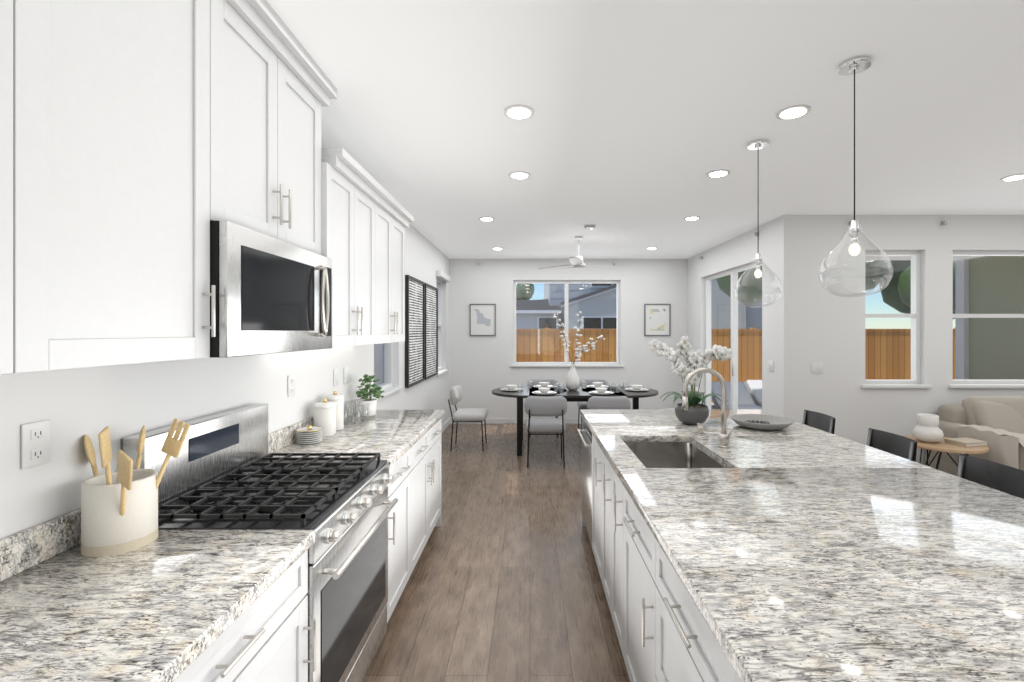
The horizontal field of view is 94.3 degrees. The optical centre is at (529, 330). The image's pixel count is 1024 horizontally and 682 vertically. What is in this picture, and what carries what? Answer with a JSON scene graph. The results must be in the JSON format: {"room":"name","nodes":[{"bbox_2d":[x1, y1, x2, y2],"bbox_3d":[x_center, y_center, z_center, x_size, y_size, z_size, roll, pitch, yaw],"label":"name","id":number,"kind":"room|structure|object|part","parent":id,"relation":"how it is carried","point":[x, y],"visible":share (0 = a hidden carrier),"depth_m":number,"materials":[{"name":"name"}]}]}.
{"room":"kitchen","nodes":[
{"label":"kitchen","id":0,"kind":"room"},
{"bbox_2d":[0,144,448,538],"bbox_3d":[-1.420,0.170,2.850,0.160,2.740,10.420,0,0,0],"label":"wall","id":1,"kind":"structure","parent":0,"point":[75,406],"depth_m":1.70,"materials":[{"name":"paint"}]},
{"bbox_2d":[0,0,63,374],"bbox_3d":[-1.173,-0.557,0.665,0.329,1.283,0.663,0,0,0],"label":"upper cabinet","id":2,"kind":"object","parent":1,"relation":"attached to","point":[31,31],"depth_m":0.96,"materials":[{"name":"white wood"}]},
{"bbox_2d":[21,420,50,468],"bbox_3d":[-1.334,0.305,1.285,0.008,0.118,0.074,0,0,0],"label":"electrical outlet","id":3,"kind":"object","parent":1,"relation":"attached to","point":[35,443],"visible":1,"depth_m":1.28,"materials":[{"name":"white plastic"}]},
{"bbox_2d":[64,0,231,368],"bbox_3d":[-1.173,-0.557,1.215,0.329,1.283,0.703,0,0,0],"label":"upper cabinet","id":4,"kind":"object","parent":1,"relation":"attached to","point":[143,143],"depth_m":1.25,"materials":[{"name":"white wood"}]},
{"bbox_2d":[232,0,327,255],"bbox_3d":[-1.173,-0.774,1.900,0.329,0.848,0.799,0,0,0],"label":"upper cabinet","id":5,"kind":"object","parent":1,"relation":"attached to","point":[278,97],"depth_m":1.87,"materials":[{"name":"white wood"}]},
{"bbox_2d":[209,221,331,357],"bbox_3d":[-1.123,-0.133,1.900,0.423,0.433,0.797,0,0,0],"label":"microwave","id":6,"kind":"object","parent":5,"relation":"attached to","point":[273,295],"visible":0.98,"depth_m":1.71,"materials":[{"name":"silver metal"}]},
{"bbox_2d":[288,374,294,396],"bbox_3d":[-1.334,0.305,2.660,0.008,0.118,0.074,0,0,0],"label":"electrical outlet","id":7,"kind":"object","parent":1,"relation":"attached to","point":[291,385],"visible":1,"depth_m":2.65,"materials":[{"name":"white plastic"}]},
{"bbox_2d":[334,369,337,386],"bbox_3d":[-1.334,0.320,3.270,0.008,0.118,0.074,0,0,0],"label":"light switch","id":8,"kind":"object","parent":1,"relation":"attached to","point":[335,377],"visible":1,"depth_m":3.25,"materials":[{"name":"white plastic"}]},
{"bbox_2d":[344,366,349,383],"bbox_3d":[-1.334,0.320,3.470,0.008,0.118,0.118,0,0,0],"label":"light switch","id":9,"kind":"object","parent":1,"relation":"attached to","point":[346,374],"visible":1,"depth_m":3.46,"materials":[{"name":"white plastic"}]},
{"bbox_2d":[324,148,379,347],"bbox_3d":[-1.161,-0.393,2.691,0.354,0.955,0.781,0,0,0],"label":"upper cabinet","id":10,"kind":"object","parent":1,"relation":"attached to","point":[351,204],"depth_m":2.62,"materials":[{"name":"white wood"}]},
{"bbox_2d":[372,343,402,400],"bbox_3d":[-1.390,-0.103,4.465,0.169,1.402,0.858,0,0,0],"label":"window","id":11,"kind":"structure","parent":1,"relation":"attached to","point":[388,388],"depth_m":4.80,"materials":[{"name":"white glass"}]},
{"bbox_2d":[380,196,407,343],"bbox_3d":[-1.161,-0.393,3.349,0.354,0.955,0.782,0,0,0],"label":"upper cabinet","id":12,"kind":"object","parent":1,"relation":"attached to","point":[393,225],"depth_m":3.37,"materials":[{"name":"white wood"}]},
{"bbox_2d":[405,275,424,387],"bbox_3d":[-1.319,0.005,5.470,0.037,1.210,0.780,0,0,0],"label":"artwork","id":13,"kind":"object","parent":1,"relation":"attached to","point":[414,331],"visible":1,"depth_m":5.41},
{"bbox_2d":[425,283,437,379],"bbox_3d":[-1.319,0.005,6.320,0.037,1.210,0.780,0,0,0],"label":"artwork","id":14,"kind":"object","parent":1,"relation":"attached to","point":[431,331],"visible":0.85,"depth_m":6.35},
{"bbox_2d":[436,278,448,376],"bbox_3d":[-1.390,-0.078,7.190,0.169,1.452,0.868,0,0,0],"label":"window","id":15,"kind":"structure","parent":1,"relation":"attached to","point":[441,371],"depth_m":7.54,"materials":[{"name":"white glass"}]},
{"bbox_2d":[436,270,450,326],"bbox_3d":[-1.370,-0.470,7.190,0.199,0.800,0.840,0,0,0],"label":"trim","id":16,"kind":"structure","parent":1,"relation":"attached to","point":[442,275],"depth_m":7.06,"materials":[{"name":"white wood"}]},
{"bbox_2d":[441,418,450,433],"bbox_3d":[-1.334,1.495,6.800,0.012,0.090,6.000,0,0,0],"label":"baseboard","id":17,"kind":"structure","parent":1,"relation":"attached to","point":[448,421],"depth_m":7.55,"materials":[{"name":"white wood"}]},
{"bbox_2d":[362,424,629,681],"bbox_3d":[3.430,1.600,2.850,9.860,0.120,10.420,0,0,0],"label":"floor","id":18,"kind":"structure","parent":0,"point":[504,583],"depth_m":2.92,"materials":[{"name":"brown wood"}]},
{"bbox_2d":[0,508,315,681],"bbox_3d":[-1.000,1.032,0.874,0.676,1.015,1.248,0,0,0],"label":"base cabinet","id":19,"kind":"object","parent":18,"relation":"on","point":[263,637],"depth_m":1.15,"materials":[{"name":"grey stone"}]},
{"bbox_2d":[81,419,190,556],"bbox_3d":[-1.189,0.446,1.405,0.311,0.357,0.279,0,0,0],"label":"utensil crock","id":20,"kind":"object","parent":19,"relation":"on","point":[119,510],"visible":1,"depth_m":1.34,"materials":[{"name":"white ceramic"}]},
{"bbox_3d":[-1.006,0.595,0.874,0.663,0.140,1.248,0,0,0],"label":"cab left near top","id":21,"kind":"part","parent":19,"relation":"part of","materials":[{"name":"grey stone"}]},
{"bbox_2d":[123,403,397,681],"bbox_3d":[-0.979,0.944,1.900,0.709,1.192,0.798,0,0,0],"label":"range","id":22,"kind":"object","parent":18,"relation":"on","point":[224,470],"visible":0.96,"depth_m":1.79,"materials":[{"name":"metal"}]},
{"bbox_2d":[387,419,441,622],"bbox_3d":[-1.000,1.103,3.030,0.676,0.875,1.456,0,0,0],"label":"base cabinet","id":23,"kind":"object","parent":18,"relation":"on","point":[414,513],"visible":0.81,"depth_m":2.83,"materials":[{"name":"white wood"}]},
{"bbox_2d":[268,398,444,467],"bbox_3d":[-1.006,0.595,3.036,0.663,0.140,1.468,0,0,0],"label":"countertop","id":24,"kind":"structure","parent":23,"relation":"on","point":[392,437],"depth_m":2.76,"materials":[{"name":"stone"}]},
{"bbox_2d":[296,425,322,443],"bbox_3d":[-1.235,0.577,2.660,0.137,0.096,0.137,0,0,0],"label":"canister","id":25,"kind":"object","parent":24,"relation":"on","point":[309,434],"visible":1,"depth_m":2.64,"materials":[{"name":"white ceramic"}]},
{"bbox_2d":[313,398,336,436],"bbox_3d":[-1.235,0.516,2.860,0.130,0.217,0.130,0,0,0],"label":"canister","id":26,"kind":"object","parent":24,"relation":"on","point":[325,414],"visible":0.9,"depth_m":2.81,"materials":[{"name":"ceramic"}]},
{"bbox_2d":[326,391,343,430],"bbox_3d":[-1.240,0.504,3.020,0.110,0.242,0.110,0,0,0],"label":"canister","id":27,"kind":"object","parent":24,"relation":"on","point":[338,399],"visible":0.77,"depth_m":2.99,"materials":[{"name":"ceramic"}]},
{"bbox_2d":[344,400,368,424],"bbox_3d":[-1.214,0.555,3.254,0.158,0.140,0.242,0,0,0],"label":"glasses","id":28,"kind":"object","parent":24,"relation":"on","point":[351,407],"visible":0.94,"depth_m":3.25,"materials":[{"name":"clear glass"}]},
{"bbox_2d":[356,374,383,416],"bbox_3d":[-1.188,0.473,3.583,0.197,0.304,0.331,0,0,0],"label":"potted plant","id":29,"kind":"object","parent":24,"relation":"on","point":[376,391],"visible":1,"depth_m":3.49,"materials":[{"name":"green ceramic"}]},
{"bbox_2d":[448,385,487,450],"bbox_3d":[-0.814,1.139,6.300,0.488,0.803,0.503,0,0,0],"label":"end chair","id":30,"kind":"object","parent":18,"relation":"on","point":[468,414],"visible":1,"depth_m":6.10,"materials":[{"name":"white fabric"}]},
{"bbox_2d":[528,379,557,436],"bbox_3d":[0.200,1.139,7.114,0.503,0.803,0.488,0,0,0],"label":"chair","id":31,"kind":"object","parent":18,"relation":"on","point":[537,381],"visible":0.19,"depth_m":7.26,"materials":[{"name":"fabric"}]},
{"bbox_2d":[524,396,567,467],"bbox_3d":[0.180,1.139,5.546,0.503,0.803,0.488,0,0,0],"label":"chair","id":32,"kind":"object","parent":18,"relation":"on","point":[545,406],"visible":1,"depth_m":5.35,"materials":[{"name":"fabric"}]},
{"bbox_2d":[492,386,657,455],"bbox_3d":[0.590,1.165,6.320,2.200,0.750,1.000,0,0,0],"label":"dining table","id":33,"kind":"object","parent":18,"relation":"on","point":[580,394],"visible":0.6,"depth_m":5.92,"materials":[{"name":"black wood"}]},
{"bbox_2d":[500,385,523,390],"bbox_3d":[-0.240,0.756,6.320,0.320,0.068,0.320,0,0,0],"label":"place setting","id":34,"kind":"object","parent":33,"relation":"on","point":[511,388],"visible":0.9,"depth_m":6.28,"materials":[{"name":"ceramic"}]},
{"bbox_2d":[532,388,556,394],"bbox_3d":[0.180,0.756,5.990,0.320,0.068,0.320,0,0,0],"label":"place setting","id":35,"kind":"object","parent":33,"relation":"on","point":[543,391],"visible":1,"depth_m":5.94,"materials":[{"name":"ceramic"}]},
{"bbox_2d":[533,382,555,387],"bbox_3d":[0.200,0.756,6.650,0.320,0.068,0.320,0,0,0],"label":"place setting","id":36,"kind":"object","parent":33,"relation":"on","point":[544,385],"visible":0.88,"depth_m":6.60,"materials":[{"name":"ceramic"}]},
{"bbox_2d":[557,383,563,392],"bbox_3d":[0.400,0.735,6.100,0.075,0.110,0.075,0,0,-12],"label":"glass","id":37,"kind":"object","parent":33,"relation":"on","point":[562,390],"depth_m":6.10,"materials":[{"name":"clear glass"}]},
{"bbox_2d":[553,311,604,390],"bbox_3d":[0.650,0.264,6.320,0.696,1.052,0.190,0,0,0],"label":"vase","id":38,"kind":"object","parent":33,"relation":"on","point":[572,381],"visible":1,"depth_m":6.28,"materials":[{"name":"white ceramic"}]},
{"bbox_2d":[587,382,608,387],"bbox_3d":[0.950,0.756,6.650,0.320,0.068,0.320,0,0,0],"label":"place setting","id":39,"kind":"object","parent":33,"relation":"on","point":[597,385],"visible":0.94,"depth_m":6.60,"materials":[{"name":"ceramic"}]},
{"bbox_2d":[589,388,613,394],"bbox_3d":[0.900,0.756,5.990,0.320,0.068,0.320,0,0,0],"label":"place setting","id":40,"kind":"object","parent":33,"relation":"on","point":[600,391],"visible":1,"depth_m":5.94,"materials":[{"name":"ceramic"}]},
{"bbox_2d":[612,383,619,392],"bbox_3d":[1.120,0.735,6.100,0.075,0.110,0.075,0,0,-12],"label":"glass","id":41,"kind":"object","parent":33,"relation":"on","point":[614,387],"depth_m":6.10,"materials":[{"name":"clear glass"}]},
{"bbox_2d":[625,385,648,390],"bbox_3d":[1.420,0.756,6.320,0.320,0.068,0.320,0,0,0],"label":"place setting","id":42,"kind":"object","parent":33,"relation":"on","point":[636,388],"visible":1,"depth_m":6.27,"materials":[{"name":"ceramic"}]},
{"bbox_2d":[577,379,607,433],"bbox_3d":[0.950,1.139,7.114,0.503,0.803,0.488,0,0,0],"label":"chair","id":43,"kind":"object","parent":18,"relation":"on","point":[582,405],"visible":0.25,"depth_m":7.25,"materials":[{"name":"fabric"}]},
{"bbox_2d":[587,396,630,408],"bbox_3d":[0.900,1.139,5.546,0.503,0.803,0.488,0,0,0],"label":"chair","id":44,"kind":"object","parent":18,"relation":"on","point":[605,402],"visible":0.31,"depth_m":5.33,"materials":[{"name":"fabric"}]},
{"bbox_2d":[661,385,702,408],"bbox_3d":[1.994,1.139,6.300,0.488,0.803,0.503,0,0,0],"label":"end chair","id":45,"kind":"object","parent":18,"relation":"on","point":[689,388],"visible":0.08,"depth_m":6.37,"materials":[{"name":"white fabric"}]},
{"bbox_2d":[577,409,1023,681],"bbox_3d":[1.103,1.083,1.970,1.474,0.915,3.640,0,0,0],"label":"kitchen island","id":46,"kind":"object","parent":18,"relation":"on","point":[664,633],"depth_m":1.44,"materials":[{"name":"stone"}]},
{"bbox_2d":[649,336,731,424],"bbox_3d":[1.085,0.329,3.229,0.552,0.592,0.427,0,0,0],"label":"orchid pot","id":47,"kind":"object","parent":46,"relation":"on","point":[695,413],"visible":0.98,"depth_m":3.20,"materials":[{"name":"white plant"}]},
{"bbox_2d":[696,423,703,435],"bbox_3d":[1.025,0.590,2.860,0.044,0.070,0.044,0,0,0],"label":"soap pump","id":48,"kind":"object","parent":46,"relation":"on","point":[700,429],"visible":1,"depth_m":2.85,"materials":[{"name":"silver metal"}]},
{"bbox_2d":[682,367,733,447],"bbox_3d":[0.948,0.411,2.538,0.259,0.428,0.108,0,0,0],"label":"faucet","id":49,"kind":"object","parent":46,"relation":"on","point":[724,436],"visible":1,"depth_m":2.55,"materials":[{"name":"silver metal"}]},
{"bbox_2d":[730,414,793,429],"bbox_3d":[1.500,0.597,3.080,0.372,0.056,0.372,0,0,0],"label":"decorative tray","id":50,"kind":"object","parent":46,"relation":"on","point":[761,422],"visible":1,"depth_m":3.10,"materials":[{"name":"grey ceramic"}]},
{"bbox_3d":[1.120,0.752,1.970,1.440,0.254,3.640,0,0,0],"label":"kitchen island top","id":51,"kind":"part","parent":46,"relation":"part of","materials":[{"name":"grey stone"}]},
{"bbox_2d":[802,410,835,433],"bbox_3d":[1.919,1.076,3.500,0.488,0.931,0.481,0,0,0],"label":"stool","id":52,"kind":"object","parent":18,"relation":"on","point":[821,421],"visible":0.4,"depth_m":3.52,"materials":[{"name":"black leather"}]},
{"bbox_2d":[866,428,916,461],"bbox_3d":[1.919,1.076,2.800,0.488,0.931,0.481,0,0,0],"label":"stool","id":53,"kind":"object","parent":18,"relation":"on","point":[899,446],"visible":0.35,"depth_m":2.81,"materials":[{"name":"black leather"}]},
{"bbox_2d":[904,435,988,469],"bbox_3d":[3.660,1.265,4.220,0.600,0.550,0.600,0,0,0],"label":"side table","id":54,"kind":"object","parent":18,"relation":"on","point":[941,446],"visible":0.56,"depth_m":4.07,"materials":[{"name":"brown wood"}]},
{"bbox_2d":[912,413,943,442],"bbox_3d":[3.560,0.870,4.250,0.216,0.240,0.216,0,0,0],"label":"vase","id":55,"kind":"object","parent":54,"relation":"on","point":[926,429],"visible":1,"depth_m":4.19,"materials":[{"name":"ceramic"}]},
{"bbox_2d":[945,437,987,446],"bbox_3d":[3.809,0.972,4.150,0.242,0.036,0.170,0,0,-12],"label":"book","id":56,"kind":"object","parent":54,"relation":"on","point":[966,442],"visible":1,"depth_m":4.10,"materials":[{"name":"paper"}]},
{"bbox_2d":[925,396,1023,475],"bbox_3d":[5.230,1.088,4.353,2.440,0.904,1.015,0,0,0],"label":"sofa","id":57,"kind":"object","parent":18,"relation":"on","point":[996,423],"visible":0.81,"depth_m":4.49,"materials":[{"name":"beige fabric"}]},
{"bbox_2d":[957,454,1023,498],"bbox_3d":[1.919,1.076,2.170,0.488,0.931,0.481,0,0,0],"label":"stool","id":58,"kind":"object","parent":18,"relation":"on","point":[1001,477],"visible":0.17,"depth_m":2.21,"materials":[{"name":"black leather"}]},
{"bbox_2d":[449,259,687,417],"bbox_3d":[0.720,0.170,7.980,4.120,2.740,0.160,0,0,0],"label":"wall","id":59,"kind":"structure","parent":0,"point":[480,369],"depth_m":7.90,"materials":[{"name":"paint"}]},
{"bbox_2d":[470,304,495,335],"bbox_3d":[-0.785,-0.185,7.886,0.430,0.530,0.022,0,0,0],"label":"art","id":60,"kind":"object","parent":59,"relation":"attached to","point":[482,319],"visible":0.98,"depth_m":7.89},
{"bbox_2d":[451,418,580,423],"bbox_3d":[0.655,1.495,7.894,3.930,0.090,0.012,0,0,0],"label":"baseboard","id":61,"kind":"structure","parent":59,"relation":"attached to","point":[509,421],"depth_m":7.89,"materials":[{"name":"white wood"}]},
{"bbox_2d":[510,280,623,366],"bbox_3d":[0.615,-0.128,7.950,1.878,1.452,0.169,0,0,0],"label":"window","id":62,"kind":"structure","parent":59,"relation":"attached to","point":[566,363],"depth_m":7.96,"materials":[{"name":"clear glass"}]},
{"bbox_2d":[644,304,670,335],"bbox_3d":[2.115,-0.185,7.886,0.430,0.530,0.022,0,0,0],"label":"art","id":63,"kind":"object","parent":59,"relation":"attached to","point":[657,319],"visible":0.96,"depth_m":7.89},
{"bbox_2d":[266,0,1023,259],"bbox_3d":[3.430,-1.260,2.850,9.860,0.120,10.420,0,0,0],"label":"ceiling","id":64,"kind":"structure","parent":0,"point":[637,127],"depth_m":2.62,"materials":[{"name":"paint"}]},
{"bbox_2d":[479,217,494,220],"bbox_3d":[-0.460,-1.195,5.070,0.170,0.010,0.170,0,0,0],"label":"recessed light","id":65,"kind":"object","parent":64,"relation":"in","point":[486,218],"visible":0.98,"depth_m":5.05,"materials":[{"name":"white plastic"}]},
{"bbox_2d":[504,104,534,119],"bbox_3d":[-0.060,-1.195,2.600,0.170,0.010,0.170,0,0,0],"label":"recessed light","id":66,"kind":"object","parent":64,"relation":"in","point":[519,112],"visible":1,"depth_m":2.59,"materials":[{"name":"white plastic"}]},
{"bbox_2d":[509,171,530,178],"bbox_3d":[-0.080,-1.195,3.650,0.170,0.010,0.170,0,0,0],"label":"recessed light","id":67,"kind":"object","parent":64,"relation":"in","point":[519,175],"visible":0.96,"depth_m":3.63,"materials":[{"name":"white plastic"}]},
{"bbox_2d":[537,236,618,270],"bbox_3d":[0.683,-1.000,5.956,1.170,0.400,1.137,0,0,0],"label":"fan","id":68,"kind":"object","parent":64,"relation":"hanging from","point":[576,262],"visible":1,"depth_m":6.02,"materials":[{"name":"white metal"}]},
{"bbox_2d":[584,224,595,229],"bbox_3d":[0.680,-1.181,5.400,0.136,0.038,0.136,0,0,0],"label":"smoke detector","id":69,"kind":"object","parent":64,"relation":"attached to","point":[589,226],"visible":1,"depth_m":5.36,"materials":[{"name":"white plastic"}]},
{"bbox_2d":[684,216,700,220],"bbox_3d":[1.720,-1.195,5.040,0.170,0.010,0.170,0,0,0],"label":"recessed light","id":70,"kind":"object","parent":64,"relation":"in","point":[689,218],"visible":0.96,"depth_m":5.02,"materials":[{"name":"white plastic"}]},
{"bbox_2d":[706,169,729,177],"bbox_3d":[1.430,-1.195,3.610,0.170,0.010,0.170,0,0,0],"label":"recessed light","id":71,"kind":"object","parent":64,"relation":"in","point":[718,173],"visible":0.94,"depth_m":3.59,"materials":[{"name":"white plastic"}]},
{"bbox_2d":[735,139,781,306],"bbox_3d":[1.455,-0.675,3.030,0.276,1.046,0.276,0,0,0],"label":"pendant light","id":72,"kind":"object","parent":64,"relation":"hanging from","point":[758,144],"visible":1,"depth_m":3.02,"materials":[{"name":"clear glass"}]},
{"bbox_2d":[776,104,810,119],"bbox_3d":[1.440,-1.195,2.600,0.170,0.010,0.170,0,0,0],"label":"recessed light","id":73,"kind":"object","parent":64,"relation":"in","point":[793,112],"visible":1,"depth_m":2.59,"materials":[{"name":"white plastic"}]},
{"bbox_2d":[819,56,892,296],"bbox_3d":[1.455,-0.675,2.130,0.276,1.046,0.276,0,0,0],"label":"pendant light","id":74,"kind":"object","parent":64,"relation":"hanging from","point":[854,65],"visible":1,"depth_m":2.12,"materials":[{"name":"clear glass"}]},
{"bbox_2d":[1000,173,1023,180],"bbox_3d":[3.780,-1.195,3.700,0.170,0.010,0.170,0,0,0],"label":"recessed light","id":75,"kind":"object","parent":64,"relation":"in","point":[1014,177],"visible":0.98,"depth_m":3.69,"materials":[{"name":"white plastic"}]},
{"bbox_2d":[688,215,798,421],"bbox_3d":[2.700,0.170,6.400,0.160,2.740,3.000,0,0,0],"label":"wall","id":76,"kind":"structure","parent":0,"point":[779,244],"depth_m":5.13,"materials":[{"name":"paint"}]},
{"bbox_2d":[705,261,761,408],"bbox_3d":[2.702,0.358,6.320,0.104,2.364,1.928,0,0,0],"label":"sliding glass door","id":77,"kind":"structure","parent":76,"relation":"attached to","point":[734,274],"depth_m":6.30,"materials":[{"name":"clear glass"}]},
{"bbox_2d":[768,360,773,371],"bbox_3d":[2.612,0.380,5.160,0.011,0.120,0.120,0,0,0],"label":"light switch","id":78,"kind":"object","parent":76,"relation":"attached to","point":[770,365],"visible":1,"depth_m":5.15,"materials":[{"name":"white plastic"}]},
{"bbox_2d":[799,215,1023,464],"bbox_3d":[5.570,0.170,4.980,5.580,2.740,0.160,0,0,0],"label":"wall","id":79,"kind":"structure","parent":0,"point":[831,332],"depth_m":4.90,"materials":[{"name":"paint"}]},
{"bbox_2d":[811,362,822,373],"bbox_3d":[2.960,0.380,4.894,0.120,0.120,0.008,0,0,0],"label":"light switch","id":80,"kind":"object","parent":79,"relation":"attached to","point":[816,367],"visible":1,"depth_m":4.89,"materials":[{"name":"white plastic"}]},
{"bbox_2d":[861,251,931,387],"bbox_3d":[3.770,-0.128,4.950,0.708,1.432,0.169,0,0,0],"label":"window","id":81,"kind":"structure","parent":79,"relation":"attached to","point":[914,382],"depth_m":4.97,"materials":[{"name":"clear glass"}]},
{"bbox_2d":[865,314,1023,317],"bbox_3d":[4.990,-0.160,4.999,2.968,0.040,0.060,0,0,0],"label":"trim","id":82,"kind":"structure","parent":79,"relation":"attached to","point":[954,315],"depth_m":4.97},
{"label":"outside","id":83,"kind":"structure","parent":0,"visible":0},
{"bbox_3d":[5.000,1.710,10.000,70.000,0.099,60.000,0,0,0],"label":"ground","id":84,"kind":"structure","parent":83,"visible":0},
{"bbox_2d":[374,343,382,384],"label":"window","id":85,"kind":"structure","parent":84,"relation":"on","point":[379,354],"depth_m":8.03,"materials":[{"name":"clear glass"}]},
{"bbox_2d":[516,279,761,328],"bbox_3d":[1.950,-1.700,24.325,20.100,6.720,9.350,0,0,0],"label":"house","id":86,"kind":"structure","parent":84,"relation":"on","point":[601,296],"depth_m":19.80,"materials":[{"name":"grey paint"}]},
{"bbox_2d":[516,328,954,402],"bbox_3d":[7.978,0.790,0.575,44.045,1.740,21.150,0,0,0],"label":"fence","id":87,"kind":"object","parent":84,"relation":"on","point":[529,346],"depth_m":11.00,"materials":[{"name":"brown wood"}]},
{"bbox_2d":[516,260,954,318],"bbox_3d":[5.900,-1.095,21.737,15.140,6.271,18.363,0,0,0],"label":"tree","id":88,"kind":"object","parent":84,"relation":"on","point":[903,283],"depth_m":14.44,"materials":[{"name":"green plant"}]},
{"bbox_2d":[711,382,761,409],"bbox_3d":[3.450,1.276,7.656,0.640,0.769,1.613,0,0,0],"label":"patio","id":89,"kind":"structure","parent":84,"relation":"on","point":[740,401],"depth_m":8.05,"materials":[{"name":"concrete"}]},
{"bbox_2d":[744,380,761,406],"bbox_3d":[4.250,1.276,7.956,0.640,0.769,1.613,0,0,0],"label":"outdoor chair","id":90,"kind":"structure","parent":84,"relation":"on","point":[754,386],"depth_m":8.46,"materials":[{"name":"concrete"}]},
{"bbox_2d":[948,251,1023,387],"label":"window","id":91,"kind":"structure","parent":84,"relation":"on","point":[994,305],"depth_m":7.55,"materials":[{"name":"clear glass"}]}
]}

